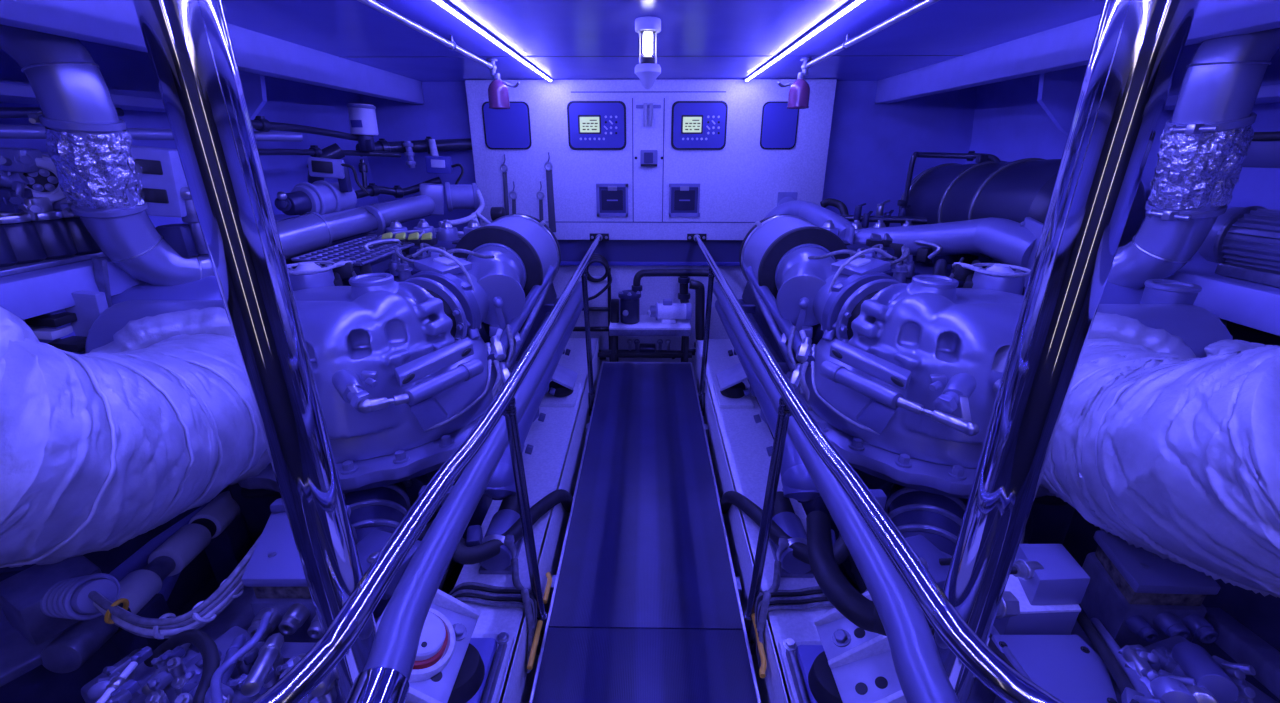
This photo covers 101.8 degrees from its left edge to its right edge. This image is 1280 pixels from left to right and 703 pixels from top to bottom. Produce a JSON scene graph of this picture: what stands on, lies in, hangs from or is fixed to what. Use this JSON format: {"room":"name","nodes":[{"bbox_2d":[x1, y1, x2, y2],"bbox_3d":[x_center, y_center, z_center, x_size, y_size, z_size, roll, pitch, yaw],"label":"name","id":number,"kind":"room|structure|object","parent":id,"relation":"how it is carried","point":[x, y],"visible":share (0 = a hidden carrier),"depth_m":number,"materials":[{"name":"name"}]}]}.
{"room":"mechanical room","nodes":[
{"label":"mechanical room","id":0,"kind":"room"},
{"bbox_2d":[0,40,378,231],"bbox_3d":[-2.553,-0.430,1.068,0.478,1.270,6.632,2,21,5],"label":"wall","id":1,"kind":"structure","parent":0,"point":[125,72],"depth_m":3.23,"materials":[{"name":"paint"}]},
{"bbox_2d":[25,290,107,352],"bbox_3d":[-1.992,-0.102,1.777,0.261,0.226,0.125,-2,21,-5],"label":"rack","id":2,"kind":"object","parent":1,"relation":"attached to","point":[89,306],"visible":0.48,"depth_m":1.78,"materials":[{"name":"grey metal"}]},
{"bbox_2d":[23,258,111,354],"bbox_3d":[-1.988,-0.186,1.960,0.211,0.363,0.450,0,21,1],"label":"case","id":3,"kind":"object","parent":1,"relation":"hanging from","point":[100,267],"visible":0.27,"depth_m":1.83,"materials":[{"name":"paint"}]},
{"bbox_2d":[0,83,165,111],"bbox_3d":[-2.461,-0.416,0.520,0.380,0.040,5.200,0,21,1],"label":"trim","id":4,"kind":"structure","parent":1,"relation":"attached to","point":[9,93],"depth_m":2.22,"materials":[{"name":"paint"}]},
{"bbox_2d":[0,214,299,319],"bbox_3d":[-2.343,0.109,0.936,0.790,0.120,5.600,0,21,1],"label":"trim","id":5,"kind":"structure","parent":1,"relation":"attached to","point":[26,295],"depth_m":1.73,"materials":[{"name":"paint"}]},
{"bbox_2d":[0,147,105,276],"bbox_3d":[-2.220,-0.562,1.968,0.382,0.391,0.800,0,21,1],"label":"pump","id":6,"kind":"object","parent":5,"relation":"on","point":[35,233],"visible":0.72,"depth_m":1.78,"materials":[{"name":"metal"}]},
{"bbox_2d":[0,219,17,266],"bbox_3d":[-2.155,-0.370,1.709,0.124,0.180,0.123,0,21,1],"label":"fin","id":7,"kind":"object","parent":6,"relation":"on","point":[8,227],"depth_m":1.73,"materials":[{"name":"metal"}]},
{"bbox_2d":[0,213,46,263],"bbox_3d":[-2.135,-0.395,1.773,0.124,0.180,0.123,0,21,1],"label":"fin","id":8,"kind":"object","parent":6,"relation":"on","point":[23,236],"depth_m":1.76,"materials":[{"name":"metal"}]},
{"bbox_2d":[31,210,76,259],"bbox_3d":[-2.113,-0.425,1.850,0.124,0.180,0.123,0,21,1],"label":"fin","id":9,"kind":"object","parent":6,"relation":"on","point":[54,233],"depth_m":1.83,"materials":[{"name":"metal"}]},
{"bbox_2d":[54,209,101,254],"bbox_3d":[-2.092,-0.456,1.931,0.124,0.180,0.123,0,21,1],"label":"fin","id":10,"kind":"object","parent":6,"relation":"on","point":[80,241],"depth_m":1.90,"materials":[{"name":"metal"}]},
{"bbox_2d":[0,124,302,141],"bbox_3d":[-2.123,-0.984,2.360,0.048,0.053,1.234,8,23,21],"label":"conduit","id":11,"kind":"object","parent":1,"relation":"attached to","point":[6,131],"visible":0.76,"depth_m":2.25,"materials":[{"name":"metal"}]},
{"bbox_2d":[239,71,266,119],"bbox_3d":[-2.030,-1.244,2.515,0.540,0.700,0.030,0,21,1],"label":"trim","id":12,"kind":"structure","parent":1,"relation":"attached to","point":[254,87],"depth_m":2.50,"materials":[{"name":"paint"}]},
{"bbox_2d":[251,116,357,140],"bbox_3d":[-1.885,-1.246,2.934,0.121,0.118,1.122,2,21,6],"label":"pipe","id":13,"kind":"object","parent":1,"relation":"attached to","point":[259,123],"visible":0.84,"depth_m":2.88,"materials":[{"name":"metal"}]},
{"bbox_2d":[355,177,441,198],"bbox_3d":[-1.703,-1.142,3.639,0.150,0.138,0.648,16,26,35],"label":"pipe","id":14,"kind":"object","parent":1,"relation":"attached to","point":[396,191],"visible":0.94,"depth_m":3.64,"materials":[{"name":"rubber"}]},
{"bbox_2d":[0,231,385,702],"bbox_3d":[-2.413,0.936,1.596,0.658,1.700,6.646,2,21,5],"label":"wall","id":15,"kind":"structure","parent":0,"point":[38,685],"depth_m":2.31,"materials":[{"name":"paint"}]},
{"bbox_2d":[111,276,221,304],"bbox_3d":[-1.878,-0.150,2.073,0.397,0.280,0.280,-13,25,-30],"label":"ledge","id":16,"kind":"structure","parent":15,"relation":"attached to","point":[206,288],"depth_m":2.00,"materials":[{"name":"blue paint"}]},
{"bbox_2d":[176,577,1085,616],"bbox_3d":[0.015,1.695,1.784,6.000,0.050,6.700,0,21,1],"label":"floor","id":17,"kind":"structure","parent":0,"point":[212,585],"depth_m":2.77,"materials":[{"name":"paint"}]},
{"bbox_2d":[41,489,252,672],"bbox_3d":[-1.792,1.077,1.999,0.384,0.945,0.965,-3,21,-9],"label":"pipe","id":18,"kind":"object","parent":17,"relation":"on","point":[148,577],"visible":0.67,"depth_m":1.82,"materials":[{"name":"grey metal"}]},
{"bbox_2d":[0,570,66,686],"bbox_3d":[-1.702,0.744,1.443,0.339,0.241,0.230,19,28,40],"label":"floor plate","id":19,"kind":"object","parent":18,"relation":"on","point":[19,656],"visible":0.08,"depth_m":1.39,"materials":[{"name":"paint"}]},
{"bbox_2d":[189,586,379,652],"bbox_3d":[-0.998,1.316,1.459,0.658,0.890,0.900,0,21,1],"label":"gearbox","id":20,"kind":"object","parent":17,"relation":"on","point":[239,612],"visible":0.02,"depth_m":1.56,"materials":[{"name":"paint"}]},
{"bbox_2d":[81,493,358,702],"bbox_3d":[-0.879,0.704,1.313,0.686,0.318,0.635,9,23,23],"label":"machinery","id":21,"kind":"object","parent":20,"relation":"on","point":[282,605],"visible":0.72,"depth_m":1.20,"materials":[{"name":"metal"}]},
{"bbox_2d":[87,661,137,702],"bbox_3d":[-1.099,0.703,1.093,0.084,0.045,0.082,14,25,31],"label":"rod","id":22,"kind":"object","parent":21,"relation":"attached to","point":[102,690],"visible":0.94,"depth_m":1.08,"materials":[{"name":"silver metal"}]},
{"bbox_2d":[0,534,261,644],"bbox_3d":[-1.369,0.644,1.390,0.627,0.196,0.274,0,21,1],"label":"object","id":23,"kind":"object","parent":21,"relation":"attached to","point":[40,601],"visible":0.96,"depth_m":1.32,"materials":[{"name":"grey plastic"}]},
{"bbox_2d":[144,629,219,702],"bbox_3d":[-0.993,0.701,1.152,0.357,0.130,0.094,13,25,30],"label":"hose","id":24,"kind":"object","parent":21,"relation":"on","point":[202,641],"visible":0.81,"depth_m":1.14,"materials":[{"name":"black rubber"}]},
{"bbox_2d":[405,338,599,702],"bbox_3d":[-0.493,0.864,2.542,0.275,0.650,3.700,0,21,1],"label":"bed","id":25,"kind":"object","parent":17,"relation":"on","point":[554,462],"visible":0.5,"depth_m":2.29,"materials":[{"name":"paint"}]},
{"bbox_2d":[132,0,376,702],"bbox_3d":[-0.572,0.162,0.876,0.160,1.865,0.160,0,21,1],"label":"support pole","id":26,"kind":"object","parent":25,"relation":"on","point":[189,46],"visible":1,"depth_m":0.74,"materials":[{"name":"silver metal"}]},
{"bbox_2d":[85,214,582,702],"bbox_3d":[-1.069,0.229,2.468,1.390,1.508,3.532,0,21,1],"label":"engine","id":27,"kind":"object","parent":25,"relation":"on","point":[410,339],"visible":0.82,"depth_m":1.89,"materials":[{"name":"paint"}]},
{"bbox_2d":[0,306,270,567],"bbox_3d":[-1.307,0.121,1.334,0.546,0.852,1.126,-5,22,-12],"label":"jacket","id":28,"kind":"object","parent":27,"relation":"on","point":[105,446],"visible":0.88,"depth_m":1.03,"materials":[{"name":"fabric"}]},
{"bbox_2d":[0,24,434,285],"bbox_3d":[-1.663,-0.921,2.559,0.398,1.103,2.145,7,22,17],"label":"pipe","id":29,"kind":"object","parent":27,"relation":"attached to","point":[88,145],"visible":0.88,"depth_m":1.76,"materials":[{"name":"metal"}]},
{"bbox_2d":[131,145,201,256],"bbox_3d":[-1.794,-0.561,1.964,0.181,0.405,0.119,-5,22,-13],"label":"meter box","id":30,"kind":"object","parent":29,"relation":"on","point":[163,177],"visible":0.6,"depth_m":1.91,"materials":[{"name":"white plastic"}]},
{"bbox_2d":[180,186,207,253],"bbox_3d":[-1.731,-0.546,2.006,0.118,0.334,0.104,0,21,1],"label":"valve","id":31,"kind":"object","parent":29,"relation":"attached to","point":[191,218],"visible":0.36,"depth_m":1.99,"materials":[{"name":"metal"}]},
{"bbox_2d":[274,180,356,215],"bbox_3d":[-1.786,-0.792,2.849,0.202,0.269,0.486,6,22,14],"label":"pump","id":32,"kind":"object","parent":29,"relation":"attached to","point":[320,197],"visible":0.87,"depth_m":2.77,"materials":[{"name":"grey metal"}]},
{"bbox_2d":[308,157,368,193],"bbox_3d":[-1.671,-0.974,2.889,0.281,0.202,0.083,-8,23,-20],"label":"display","id":33,"kind":"object","parent":32,"relation":"attached to","point":[318,167],"visible":1,"depth_m":2.84,"materials":[{"name":"white plastic"}]},
{"bbox_2d":[344,482,420,617],"bbox_3d":[-0.903,0.745,1.817,0.353,0.517,0.701,-7,22,-19],"label":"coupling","id":34,"kind":"object","parent":27,"relation":"attached to","point":[375,514],"visible":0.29,"depth_m":1.72,"materials":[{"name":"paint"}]},
{"bbox_2d":[419,182,505,226],"bbox_3d":[-1.220,-1.011,3.607,0.547,0.303,0.645,19,28,39],"label":"pipe","id":35,"kind":"object","parent":27,"relation":"attached to","point":[457,196],"visible":0.88,"depth_m":3.62,"materials":[{"name":"metal"}]},
{"bbox_2d":[252,233,608,702],"bbox_3d":[-0.403,0.249,2.463,0.323,1.034,3.809,2,21,5],"label":"handrail","id":36,"kind":"object","parent":25,"relation":"attached to","point":[324,656],"visible":0.91,"depth_m":1.03,"materials":[{"name":"silver metal"}]},
{"bbox_2d":[376,589,513,702],"bbox_3d":[-0.539,0.817,1.360,0.308,0.293,0.390,0,21,1],"label":"engine mount","id":37,"kind":"object","parent":25,"relation":"on","point":[453,664],"visible":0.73,"depth_m":1.38,"materials":[{"name":"paint"}]},
{"bbox_2d":[409,608,455,681],"bbox_3d":[-0.581,0.755,1.353,0.184,0.106,0.196,0,21,1],"label":"cap","id":38,"kind":"object","parent":37,"relation":"on","point":[435,661],"depth_m":1.34,"materials":[{"name":"paint"}]},
{"bbox_2d":[449,582,536,672],"bbox_3d":[-0.504,0.891,1.742,0.374,0.186,0.163,7,22,17],"label":"cable bundle","id":39,"kind":"object","parent":25,"relation":"on","point":[466,591],"visible":0.58,"depth_m":1.72,"materials":[{"name":"black rubber"}]},
{"bbox_2d":[479,494,534,628],"bbox_3d":[-0.492,0.727,1.869,0.179,0.183,0.545,-5,22,-13],"label":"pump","id":40,"kind":"object","parent":25,"relation":"on","point":[506,561],"visible":0.77,"depth_m":1.83,"materials":[{"name":"paint"}]},
{"bbox_2d":[452,489,572,564],"bbox_3d":[-0.445,0.690,2.079,0.190,0.404,0.762,11,24,27],"label":"hose","id":41,"kind":"object","parent":25,"relation":"attached to","point":[464,555],"visible":0.77,"depth_m":1.86,"materials":[{"name":"black rubber"}]},
{"bbox_2d":[540,364,580,406],"bbox_3d":[-0.489,0.171,3.131,0.220,0.217,0.300,0,21,1],"label":"engine mount","id":42,"kind":"object","parent":25,"relation":"on","point":[563,379],"visible":0.83,"depth_m":3.08,"materials":[{"name":"paint"}]},
{"bbox_2d":[529,362,760,702],"bbox_3d":[0.022,1.183,2.089,0.720,0.724,4.240,0,21,1],"label":"walkway","id":43,"kind":"object","parent":17,"relation":"on","point":[645,605],"visible":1,"depth_m":1.99,"materials":[{"name":"metal"}]},
{"bbox_2d":[598,315,691,361],"bbox_3d":[0.038,0.154,4.243,0.742,0.845,0.320,0,21,1],"label":"stand","id":44,"kind":"object","parent":17,"relation":"on","point":[647,325],"visible":0.48,"depth_m":4.01,"materials":[{"name":"paint"}]},
{"bbox_2d":[610,290,640,323],"bbox_3d":[-0.110,-0.346,4.018,0.238,0.251,0.198,0,21,1],"label":"strainer","id":45,"kind":"object","parent":44,"relation":"on","point":[629,299],"visible":0.99,"depth_m":3.98,"materials":[{"name":"paint"}]},
{"bbox_2d":[647,299,691,323],"bbox_3d":[0.226,-0.316,4.036,0.346,0.180,0.139,0,21,1],"label":"motor","id":46,"kind":"object","parent":44,"relation":"on","point":[667,311],"visible":1,"depth_m":3.99,"materials":[{"name":"paint"}]},
{"bbox_2d":[694,339,834,702],"bbox_3d":[0.552,0.870,2.528,0.275,0.650,3.700,0,21,1],"label":"bed","id":47,"kind":"object","parent":17,"relation":"on","point":[737,444],"visible":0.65,"depth_m":2.33,"materials":[{"name":"paint"}]},
{"bbox_2d":[632,269,708,347],"bbox_3d":[0.258,-0.121,4.129,0.646,1.046,0.263,0,21,1],"label":"pipe","id":48,"kind":"object","parent":47,"relation":"attached to","point":[684,296],"visible":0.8,"depth_m":4.01,"materials":[{"name":"grey paint"}]},
{"bbox_2d":[599,339,695,358],"bbox_3d":[0.121,-0.030,4.176,1.046,0.154,0.119,2,21,4],"label":"pipe manifold","id":49,"kind":"object","parent":48,"relation":"attached to","point":[642,347],"visible":0.73,"depth_m":4.16,"materials":[{"name":"grey paint"}]},
{"bbox_2d":[713,363,753,408],"bbox_3d":[0.571,0.176,3.117,0.220,0.217,0.300,0,21,1],"label":"bracket","id":50,"kind":"object","parent":47,"relation":"on","point":[729,392],"visible":0.91,"depth_m":3.07,"materials":[{"name":"metal"}]},
{"bbox_2d":[720,491,849,565],"bbox_3d":[0.493,0.695,2.066,0.190,0.404,0.762,-11,24,-25],"label":"hose","id":51,"kind":"object","parent":47,"relation":"attached to","point":[841,552],"visible":0.63,"depth_m":1.89,"materials":[{"name":"black rubber"}]},
{"bbox_2d":[757,491,813,631],"bbox_3d":[0.534,0.732,1.855,0.179,0.183,0.545,6,22,15],"label":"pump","id":52,"kind":"object","parent":47,"relation":"on","point":[786,565],"visible":0.75,"depth_m":1.82,"materials":[{"name":"paint"}]},
{"bbox_2d":[755,586,832,668],"bbox_3d":[0.541,0.896,1.728,0.374,0.186,0.163,-6,22,-15],"label":"cable bundle","id":53,"kind":"object","parent":47,"relation":"on","point":[819,597],"visible":0.54,"depth_m":1.70,"materials":[{"name":"black rubber"}]},
{"bbox_2d":[778,591,906,702],"bbox_3d":[0.567,0.826,1.336,0.308,0.293,0.390,0,21,1],"label":"mounting bracket","id":54,"kind":"object","parent":47,"relation":"on","point":[850,663],"visible":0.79,"depth_m":1.35,"materials":[{"name":"metal"}]},
{"bbox_2d":[687,234,1062,702],"bbox_3d":[0.473,0.250,2.462,0.350,1.034,3.785,-1,21,-4],"label":"handrail","id":55,"kind":"object","parent":47,"relation":"attached to","point":[989,668],"visible":0.94,"depth_m":1.01,"materials":[{"name":"silver metal"}]},
{"bbox_2d":[713,214,1232,702],"bbox_3d":[1.163,0.240,2.438,1.385,1.508,3.530,0,21,1],"label":"engine","id":56,"kind":"object","parent":47,"relation":"on","point":[891,351],"visible":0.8,"depth_m":1.85,"materials":[{"name":"paint"}]},
{"bbox_2d":[806,511,885,635],"bbox_3d":[0.537,0.584,1.386,0.148,0.104,0.442,-4,21,-9],"label":"hose","id":57,"kind":"object","parent":56,"relation":"attached to","point":[861,611],"visible":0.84,"depth_m":1.33,"materials":[{"name":"black rubber"}]},
{"bbox_2d":[764,200,1042,286],"bbox_3d":[1.356,-0.644,3.074,0.422,0.444,1.914,-11,24,-27],"label":"pipe","id":58,"kind":"object","parent":56,"relation":"attached to","point":[1006,241],"visible":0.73,"depth_m":2.65,"materials":[{"name":"metal"}]},
{"bbox_2d":[897,151,1145,263],"bbox_3d":[2.043,-0.802,3.060,0.669,0.706,1.458,0,21,1],"label":"tank","id":59,"kind":"object","parent":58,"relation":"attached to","point":[1017,190],"visible":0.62,"depth_m":2.86,"materials":[{"name":"metal"}]},
{"bbox_2d":[820,198,926,227],"bbox_3d":[1.609,-0.922,3.483,0.831,0.180,0.208,13,25,30],"label":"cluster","id":60,"kind":"object","parent":59,"relation":"attached to","point":[887,218],"visible":0.89,"depth_m":3.46,"materials":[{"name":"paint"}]},
{"bbox_2d":[884,484,966,627],"bbox_3d":[0.943,0.755,1.792,0.353,0.517,0.701,8,23,20],"label":"pulley","id":61,"kind":"object","parent":56,"relation":"attached to","point":[930,523],"visible":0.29,"depth_m":1.71,"materials":[{"name":"paint"}]},
{"bbox_2d":[987,625,1033,702],"bbox_3d":[0.842,0.663,1.430,0.143,0.256,0.844,5,22,13],"label":"pipe","id":62,"kind":"object","parent":56,"relation":"attached to","point":[1007,656],"visible":0.12,"depth_m":1.19,"materials":[{"name":"grey metal"}]},
{"bbox_2d":[992,312,1279,597],"bbox_3d":[1.309,0.206,1.318,0.553,0.704,1.130,4,22,11],"label":"jacket","id":63,"kind":"object","parent":56,"relation":"on","point":[1172,453],"visible":0.77,"depth_m":1.00,"materials":[{"name":"fabric"}]},
{"bbox_2d":[1204,339,1264,356],"bbox_3d":[1.710,0.015,1.482,0.166,0.089,0.130,0,21,1],"label":"crumpled bag","id":64,"kind":"object","parent":63,"relation":"on","point":[1222,346],"visible":0.36,"depth_m":1.47,"materials":[{"name":"fabric"}]},
{"bbox_2d":[1140,279,1201,304],"bbox_3d":[1.805,-0.155,1.790,0.140,0.162,0.140,0,21,1],"label":"cap","id":65,"kind":"object","parent":56,"relation":"attached to","point":[1156,291],"visible":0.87,"depth_m":1.74,"materials":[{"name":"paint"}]},
{"bbox_2d":[932,0,1199,702],"bbox_3d":[0.619,0.168,0.860,0.160,1.865,0.160,0,21,1],"label":"support pole","id":66,"kind":"object","parent":47,"relation":"on","point":[1138,46],"visible":1,"depth_m":0.73,"materials":[{"name":"silver metal"}]},
{"bbox_2d":[865,589,1100,702],"bbox_3d":[1.023,1.327,1.432,0.658,0.890,0.900,0,21,1],"label":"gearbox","id":67,"kind":"object","parent":17,"relation":"on","point":[979,693],"visible":0.02,"depth_m":1.36,"materials":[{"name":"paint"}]},
{"bbox_2d":[939,544,1089,686],"bbox_3d":[0.914,0.679,1.374,0.431,0.360,0.203,0,21,1],"label":"junction box","id":68,"kind":"object","parent":67,"relation":"on","point":[1046,586],"visible":0.56,"depth_m":1.28,"materials":[{"name":"paint"}]},
{"bbox_2d":[992,635,1117,702],"bbox_3d":[0.932,0.815,1.195,0.242,0.236,0.194,0,21,1],"label":"plate","id":69,"kind":"object","parent":67,"relation":"on","point":[1065,667],"visible":0.64,"depth_m":1.17,"materials":[{"name":"grey paint"}]},
{"bbox_2d":[1077,530,1277,702],"bbox_3d":[1.298,0.707,1.263,0.371,0.329,0.873,18,28,39],"label":"machinery","id":70,"kind":"object","parent":67,"relation":"on","point":[1144,611],"visible":0.96,"depth_m":1.33,"materials":[{"name":"metal"}]},
{"bbox_2d":[1204,608,1279,698],"bbox_3d":[1.447,0.715,1.220,0.052,0.240,0.485,12,24,28],"label":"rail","id":71,"kind":"object","parent":70,"relation":"attached to","point":[1240,643],"visible":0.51,"depth_m":1.23,"materials":[{"name":"metal"}]},
{"bbox_2d":[552,266,746,371],"bbox_3d":[0.060,-0.094,4.484,3.000,1.333,0.050,0,21,1],"label":"wall","id":72,"kind":"structure","parent":0,"point":[654,289],"depth_m":4.31,"materials":[{"name":"paint"}]},
{"bbox_2d":[557,240,742,261],"bbox_3d":[0.071,-0.823,4.180,2.417,0.186,0.090,0,21,1],"label":"trim","id":73,"kind":"structure","parent":72,"relation":"attached to","point":[571,250],"depth_m":4.14,"materials":[{"name":"blue paint"}]},
{"bbox_2d":[560,262,739,265],"bbox_3d":[0.071,-0.719,4.209,2.417,0.030,0.110,0,21,1],"label":"trim","id":74,"kind":"structure","parent":72,"relation":"attached to","point":[561,263],"depth_m":4.16,"materials":[{"name":"blue"}]},
{"bbox_2d":[221,0,1104,81],"bbox_3d":[0.016,-0.855,0.848,3.500,0.050,6.600,0,21,1],"label":"ceiling","id":75,"kind":"structure","parent":0,"point":[759,30],"depth_m":2.21,"materials":[{"name":"paint"}]},
{"bbox_2d":[358,0,519,108],"bbox_3d":[-0.801,-0.598,0.600,0.176,0.248,5.128,0,21,1],"label":"pipe","id":76,"kind":"object","parent":75,"relation":"attached to","point":[498,93],"visible":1,"depth_m":2.51,"materials":[{"name":"metal"}]},
{"bbox_2d":[433,0,552,81],"bbox_3d":[-0.667,-0.871,0.989,0.032,0.022,5.694,0,21,1],"label":"led strip","id":77,"kind":"object","parent":75,"relation":"attached to","point":[445,4],"visible":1,"depth_m":2.17,"materials":[{"name":"white plastic"}]},
{"bbox_2d":[635,16,660,88],"bbox_3d":[0.031,-1.157,2.029,0.104,0.239,0.104,0,21,1],"label":"lamp","id":78,"kind":"object","parent":75,"relation":"hanging from","point":[647,70],"visible":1,"depth_m":2.00,"materials":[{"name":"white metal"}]},
{"bbox_2d":[638,30,657,58],"bbox_3d":[0.031,-1.188,2.017,0.076,0.088,0.076,0,21,1],"label":"bulb","id":79,"kind":"object","parent":78,"relation":"on","point":[647,39],"depth_m":1.99,"materials":[{"name":"glass"}]},
{"bbox_2d":[744,0,863,81],"bbox_3d":[0.703,-0.863,0.971,0.032,0.022,5.694,0,21,1],"label":"led strip","id":80,"kind":"object","parent":75,"relation":"attached to","point":[850,5],"visible":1,"depth_m":2.17,"materials":[{"name":"white plastic"}]},
{"bbox_2d":[777,0,939,108],"bbox_3d":[0.823,-0.590,0.578,0.176,0.248,5.128,0,21,1],"label":"pipe","id":81,"kind":"object","parent":75,"relation":"attached to","point":[799,91],"visible":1,"depth_m":2.53,"materials":[{"name":"metal"}]},
{"bbox_2d":[360,81,976,233],"bbox_3d":[0.061,-0.782,4.298,6.000,2.950,0.100,0,21,1],"label":"wall","id":82,"kind":"structure","parent":0,"point":[871,148],"depth_m":3.92,"materials":[{"name":"paint"}]},
{"bbox_2d":[0,0,423,103],"bbox_3d":[-1.690,-0.814,0.805,0.090,0.305,6.440,0,21,1],"label":"ceiling beam","id":83,"kind":"structure","parent":82,"relation":"attached to","point":[115,23],"depth_m":2.15,"materials":[{"name":"paint"}]},
{"bbox_2d":[465,79,836,239],"bbox_3d":[0.071,-1.417,3.923,2.617,1.118,0.140,0,21,1],"label":"wall panel","id":84,"kind":"object","parent":82,"relation":"attached to","point":[742,181],"visible":0.55,"depth_m":3.85,"materials":[{"name":"paint"}]},
{"bbox_2d":[356,136,471,156],"bbox_3d":[-1.583,-1.467,3.722,0.825,0.136,0.178,-15,26,-33],"label":"pipe","id":85,"kind":"object","parent":84,"relation":"attached to","point":[419,146],"visible":0.72,"depth_m":3.74,"materials":[{"name":"paint"}]},
{"bbox_2d":[258,145,400,157],"bbox_3d":[-1.882,-1.178,3.072,0.199,0.076,1.326,3,21,9],"label":"pipe","id":86,"kind":"object","parent":85,"relation":"attached to","point":[314,150],"visible":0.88,"depth_m":3.09,"materials":[{"name":"metal"}]},
{"bbox_2d":[347,103,378,150],"bbox_3d":[-1.794,-1.458,3.388,0.174,0.287,0.168,0,21,1],"label":"canister","id":87,"kind":"object","parent":86,"relation":"attached to","point":[362,117],"visible":1,"depth_m":3.33,"materials":[{"name":"white plastic"}]},
{"bbox_2d":[403,139,463,184],"bbox_3d":[-1.461,-1.314,3.711,0.414,0.374,0.106,0,21,1],"label":"control unit","id":88,"kind":"object","parent":85,"relation":"attached to","point":[435,164],"visible":0.94,"depth_m":3.67,"materials":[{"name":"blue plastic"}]},
{"bbox_2d":[482,101,531,149],"bbox_3d":[-0.965,-1.637,3.772,0.340,0.320,0.015,0,21,1],"label":"cover plate","id":89,"kind":"object","parent":84,"relation":"attached to","point":[504,129],"visible":0.98,"depth_m":3.77,"materials":[{"name":"grey paint"}]},
{"bbox_2d":[567,101,625,149],"bbox_3d":[-0.312,-1.631,3.757,0.423,0.326,0.028,0,21,1],"label":"display","id":90,"kind":"object","parent":84,"relation":"attached to","point":[592,125],"visible":1,"depth_m":3.75,"materials":[{"name":"grey paint"}]},
{"bbox_2d":[596,183,627,216],"bbox_3d":[-0.211,-1.148,3.946,0.241,0.242,0.022,0,21,1],"label":"box","id":91,"kind":"object","parent":84,"relation":"attached to","point":[611,198],"visible":1,"depth_m":3.94,"materials":[{"name":"grey plastic"}]},
{"bbox_2d":[482,91,754,222],"bbox_3d":[0.070,-1.419,3.850,2.577,0.908,0.013,0,21,1],"label":"trim","id":92,"kind":"structure","parent":84,"relation":"attached to","point":[638,91],"depth_m":3.82,"materials":[{"name":"blue paint"}]},
{"bbox_2d":[669,183,699,216],"bbox_3d":[0.339,-1.145,3.939,0.241,0.242,0.022,0,21,1],"label":"box","id":93,"kind":"object","parent":84,"relation":"attached to","point":[683,197],"visible":1,"depth_m":3.93,"materials":[{"name":"grey plastic"}]},
{"bbox_2d":[671,101,727,149],"bbox_3d":[0.427,-1.627,3.748,0.398,0.325,0.028,0,21,1],"label":"display","id":94,"kind":"object","parent":84,"relation":"attached to","point":[696,125],"visible":1,"depth_m":3.74,"materials":[{"name":"grey paint"}]},
{"bbox_2d":[760,101,798,149],"bbox_3d":[1.004,-1.626,3.746,0.261,0.318,0.015,0,21,1],"label":"cover plate","id":95,"kind":"object","parent":84,"relation":"attached to","point":[779,124],"visible":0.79,"depth_m":3.74,"materials":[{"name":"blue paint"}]},
{"bbox_2d":[875,0,1279,103],"bbox_3d":[1.719,-0.796,0.759,0.090,0.305,6.440,0,21,1],"label":"ceiling beam","id":96,"kind":"structure","parent":82,"relation":"attached to","point":[1069,45],"depth_m":2.20,"materials":[{"name":"paint"}]},
{"bbox_2d":[947,257,1279,702],"bbox_3d":[2.526,0.966,1.520,0.441,1.700,6.626,-1,21,-2],"label":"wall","id":97,"kind":"structure","parent":0,"point":[1260,614],"depth_m":2.16,"materials":[{"name":"paint"}]},
{"bbox_2d":[1099,282,1226,327],"bbox_3d":[1.834,-0.065,1.914,0.468,0.343,0.619,14,25,33],"label":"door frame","id":98,"kind":"structure","parent":97,"relation":"attached to","point":[1112,293],"depth_m":1.95,"materials":[{"name":"blue paint"}]},
{"bbox_2d":[1107,28,1279,288],"bbox_3d":[1.891,-0.702,1.909,0.361,1.075,0.695,0,21,1],"label":"pipe","id":99,"kind":"object","parent":97,"relation":"attached to","point":[1209,134],"visible":0.91,"depth_m":1.67,"materials":[{"name":"metal"}]},
{"bbox_2d":[965,43,1279,230],"bbox_3d":[2.666,-0.399,0.988,0.261,1.270,6.616,-1,21,-2],"label":"wall","id":100,"kind":"structure","parent":0,"point":[1010,124],"depth_m":3.27,"materials":[{"name":"paint"}]},
{"bbox_2d":[1037,65,1086,135],"bbox_3d":[2.109,-1.222,2.460,0.540,0.700,0.030,0,21,1],"label":"trim","id":101,"kind":"structure","parent":100,"relation":"attached to","point":[1058,91],"depth_m":2.45,"materials":[{"name":"paint"}]},
{"bbox_2d":[1163,85,1279,110],"bbox_3d":[2.478,-0.391,0.454,0.380,0.040,5.200,0,21,1],"label":"trim","id":102,"kind":"structure","parent":100,"relation":"attached to","point":[1267,94],"depth_m":1.96,"materials":[{"name":"paint"}]},
{"bbox_2d":[1166,251,1279,335],"bbox_3d":[2.366,0.170,0.888,0.790,0.120,5.600,0,21,1],"label":"trim","id":103,"kind":"structure","parent":100,"relation":"attached to","point":[1250,304],"depth_m":1.75,"materials":[{"name":"paint"}]},
{"bbox_2d":[1198,206,1279,287],"bbox_3d":[2.192,-0.360,1.710,0.253,0.275,0.532,-2,21,-5],"label":"motor","id":104,"kind":"object","parent":103,"relation":"on","point":[1244,242],"visible":0.95,"depth_m":1.81,"materials":[{"name":"metal"}]},
{"bbox_2d":[1242,131,1279,167],"bbox_3d":[2.415,-0.485,1.277,0.410,0.140,1.600,0,21,1],"label":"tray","id":105,"kind":"object","parent":100,"relation":"attached to","point":[1263,151],"visible":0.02,"depth_m":1.86,"materials":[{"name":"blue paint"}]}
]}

